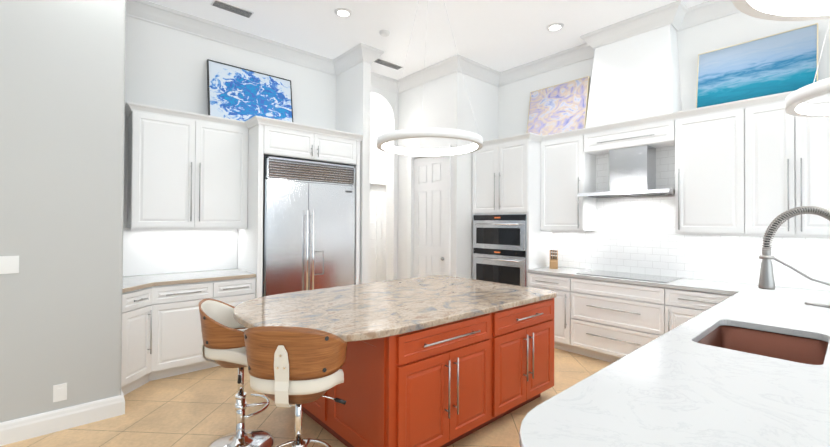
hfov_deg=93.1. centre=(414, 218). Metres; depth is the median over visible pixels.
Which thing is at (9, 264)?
light switch
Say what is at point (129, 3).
crown molding
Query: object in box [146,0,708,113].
ceiling
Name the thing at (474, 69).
crown molding
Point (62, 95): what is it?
wall
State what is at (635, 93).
upper cabinet
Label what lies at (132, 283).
countertop
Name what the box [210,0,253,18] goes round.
ceiling vent
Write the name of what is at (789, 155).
upper cabinet
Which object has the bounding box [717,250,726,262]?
outlet
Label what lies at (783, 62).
picture
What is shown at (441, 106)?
wall
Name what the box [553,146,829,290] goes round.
backsplash
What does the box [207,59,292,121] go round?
picture
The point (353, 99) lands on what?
wall
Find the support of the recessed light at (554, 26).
in the ceiling
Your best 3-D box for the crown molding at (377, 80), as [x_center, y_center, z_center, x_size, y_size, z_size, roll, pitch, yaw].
[-0.677,-2.149,6.017,0.890,0.160,0.128,1,-1,-42]
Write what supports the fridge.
on the floor
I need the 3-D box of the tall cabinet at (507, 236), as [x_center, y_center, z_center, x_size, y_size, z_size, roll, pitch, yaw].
[1.353,0.250,5.525,0.655,2.655,0.920,1,-1,-42]
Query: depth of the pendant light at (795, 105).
2.16 m
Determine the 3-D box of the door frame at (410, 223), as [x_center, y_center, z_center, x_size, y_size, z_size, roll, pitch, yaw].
[0.228,0.265,5.917,0.120,2.620,0.920,1,-1,-42]
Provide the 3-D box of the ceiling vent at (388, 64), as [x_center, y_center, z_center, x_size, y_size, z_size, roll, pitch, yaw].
[-0.408,-2.224,5.633,0.520,0.012,0.150,1,-1,-42]
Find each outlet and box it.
[53,383,66,401]
[561,243,565,251]
[585,244,590,252]
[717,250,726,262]
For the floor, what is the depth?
3.02 m
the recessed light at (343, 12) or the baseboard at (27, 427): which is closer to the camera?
the baseboard at (27, 427)
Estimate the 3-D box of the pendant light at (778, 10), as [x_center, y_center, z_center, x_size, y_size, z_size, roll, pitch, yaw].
[1.605,-1.558,1.171,1.040,1.410,1.040,1,-1,-42]
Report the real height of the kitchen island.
0.879 m
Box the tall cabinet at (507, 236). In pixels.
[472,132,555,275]
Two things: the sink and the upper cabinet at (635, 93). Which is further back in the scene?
the upper cabinet at (635, 93)
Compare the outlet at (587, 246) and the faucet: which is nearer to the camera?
the faucet
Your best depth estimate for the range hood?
4.39 m
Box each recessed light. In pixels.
[334,8,351,16]
[546,23,563,30]
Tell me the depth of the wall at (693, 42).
4.23 m
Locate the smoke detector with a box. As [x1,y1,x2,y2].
[379,29,389,36]
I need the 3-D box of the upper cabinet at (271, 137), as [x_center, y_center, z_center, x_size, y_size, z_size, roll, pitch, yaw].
[-1.434,-0.905,4.975,1.210,0.385,0.670,1,-1,-42]
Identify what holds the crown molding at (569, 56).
attached to the wall at (693, 42)
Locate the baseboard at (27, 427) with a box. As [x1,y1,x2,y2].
[0,393,124,445]
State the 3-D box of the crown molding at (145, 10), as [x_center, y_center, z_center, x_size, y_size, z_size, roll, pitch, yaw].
[-2.056,-2.168,4.792,2.560,0.160,0.128,1,-1,-42]
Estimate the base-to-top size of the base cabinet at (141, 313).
0.910 m
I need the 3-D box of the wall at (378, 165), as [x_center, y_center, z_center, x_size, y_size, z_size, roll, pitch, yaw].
[-1.610,-0.319,7.484,3.400,3.800,0.120,1,-1,-42]
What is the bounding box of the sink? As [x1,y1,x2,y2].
[700,324,823,363]
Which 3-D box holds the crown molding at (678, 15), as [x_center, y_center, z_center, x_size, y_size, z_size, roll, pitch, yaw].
[2.402,-2.148,4.430,0.133,0.160,1.056,1,-1,-42]
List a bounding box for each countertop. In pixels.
[122,270,261,293]
[233,275,555,346]
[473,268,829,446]
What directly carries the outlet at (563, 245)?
attached to the backsplash
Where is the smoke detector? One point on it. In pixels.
(384, 33)
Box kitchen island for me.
[302,295,555,446]
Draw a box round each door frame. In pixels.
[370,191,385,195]
[407,145,450,277]
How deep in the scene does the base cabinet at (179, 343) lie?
3.83 m
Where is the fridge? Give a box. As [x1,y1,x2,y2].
[262,156,354,296]
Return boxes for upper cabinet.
[125,102,248,229]
[249,118,356,165]
[540,128,599,231]
[584,24,683,155]
[672,100,747,235]
[748,92,829,235]
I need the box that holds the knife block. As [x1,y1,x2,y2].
[550,249,557,268]
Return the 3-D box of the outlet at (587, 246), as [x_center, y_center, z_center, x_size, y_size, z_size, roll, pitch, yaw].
[2.213,0.377,5.031,0.008,0.120,0.075,1,-1,-42]
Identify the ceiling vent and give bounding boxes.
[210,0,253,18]
[374,58,402,69]
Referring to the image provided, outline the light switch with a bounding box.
[0,256,18,273]
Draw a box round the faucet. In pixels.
[758,206,829,307]
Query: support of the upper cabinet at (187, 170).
attached to the wall at (165, 67)
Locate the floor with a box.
[0,348,611,446]
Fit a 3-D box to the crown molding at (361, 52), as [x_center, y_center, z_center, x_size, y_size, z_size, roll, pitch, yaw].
[-0.857,-2.157,5.288,0.148,0.160,0.678,1,-1,-42]
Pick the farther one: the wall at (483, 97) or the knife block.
the wall at (483, 97)
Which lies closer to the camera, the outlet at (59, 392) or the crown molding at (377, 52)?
the outlet at (59, 392)
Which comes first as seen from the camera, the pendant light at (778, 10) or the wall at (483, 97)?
the pendant light at (778, 10)
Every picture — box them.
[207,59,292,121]
[527,76,589,135]
[696,23,817,107]
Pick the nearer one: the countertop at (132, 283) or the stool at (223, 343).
the stool at (223, 343)
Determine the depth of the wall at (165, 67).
4.53 m
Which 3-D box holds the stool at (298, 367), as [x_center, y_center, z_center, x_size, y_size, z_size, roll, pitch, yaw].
[-0.615,1.018,2.059,0.501,1.030,0.463,0,-1,3]
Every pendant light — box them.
[377,0,482,156]
[731,0,829,20]
[785,19,829,116]
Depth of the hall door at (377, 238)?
8.11 m
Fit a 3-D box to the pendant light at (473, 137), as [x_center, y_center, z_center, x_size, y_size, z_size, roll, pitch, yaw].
[0.130,-1.433,3.418,0.910,1.630,0.910,1,-1,-42]
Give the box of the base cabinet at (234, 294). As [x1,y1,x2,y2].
[213,282,256,366]
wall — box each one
[0,0,125,422]
[123,16,397,280]
[336,61,370,283]
[370,111,386,196]
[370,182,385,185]
[397,71,462,279]
[462,73,497,278]
[498,0,829,290]
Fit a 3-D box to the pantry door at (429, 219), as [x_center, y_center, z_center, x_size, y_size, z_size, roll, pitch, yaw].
[0.216,0.308,5.907,0.074,2.510,0.712,1,-1,-42]
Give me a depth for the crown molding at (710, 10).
4.07 m
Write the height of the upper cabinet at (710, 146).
1.225 m
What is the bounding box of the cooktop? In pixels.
[584,268,683,283]
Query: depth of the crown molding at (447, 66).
5.74 m
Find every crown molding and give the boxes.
[126,0,137,11]
[126,0,337,75]
[334,43,373,73]
[370,48,384,63]
[371,72,397,91]
[395,54,465,92]
[461,58,501,83]
[492,46,594,86]
[578,0,685,55]
[674,0,740,30]
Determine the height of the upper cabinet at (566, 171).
1.225 m
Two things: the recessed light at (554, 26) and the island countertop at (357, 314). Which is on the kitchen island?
the island countertop at (357, 314)
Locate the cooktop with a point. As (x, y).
(595, 271)
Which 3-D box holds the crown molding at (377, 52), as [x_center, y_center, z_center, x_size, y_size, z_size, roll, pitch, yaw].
[-0.683,-2.154,5.443,0.138,0.160,0.678,1,-1,-42]
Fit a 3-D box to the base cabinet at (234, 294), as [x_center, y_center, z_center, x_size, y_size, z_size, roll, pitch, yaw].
[-2.112,1.093,4.389,0.430,0.910,0.630,1,-1,-42]
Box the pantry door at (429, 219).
[413,156,444,277]
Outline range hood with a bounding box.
[577,145,674,198]
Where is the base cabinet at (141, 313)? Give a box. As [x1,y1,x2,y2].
[121,290,160,394]
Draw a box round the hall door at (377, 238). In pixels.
[370,196,385,282]
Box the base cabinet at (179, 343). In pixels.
[157,286,216,378]
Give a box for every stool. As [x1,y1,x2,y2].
[199,298,273,446]
[244,326,346,446]
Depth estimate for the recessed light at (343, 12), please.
4.25 m

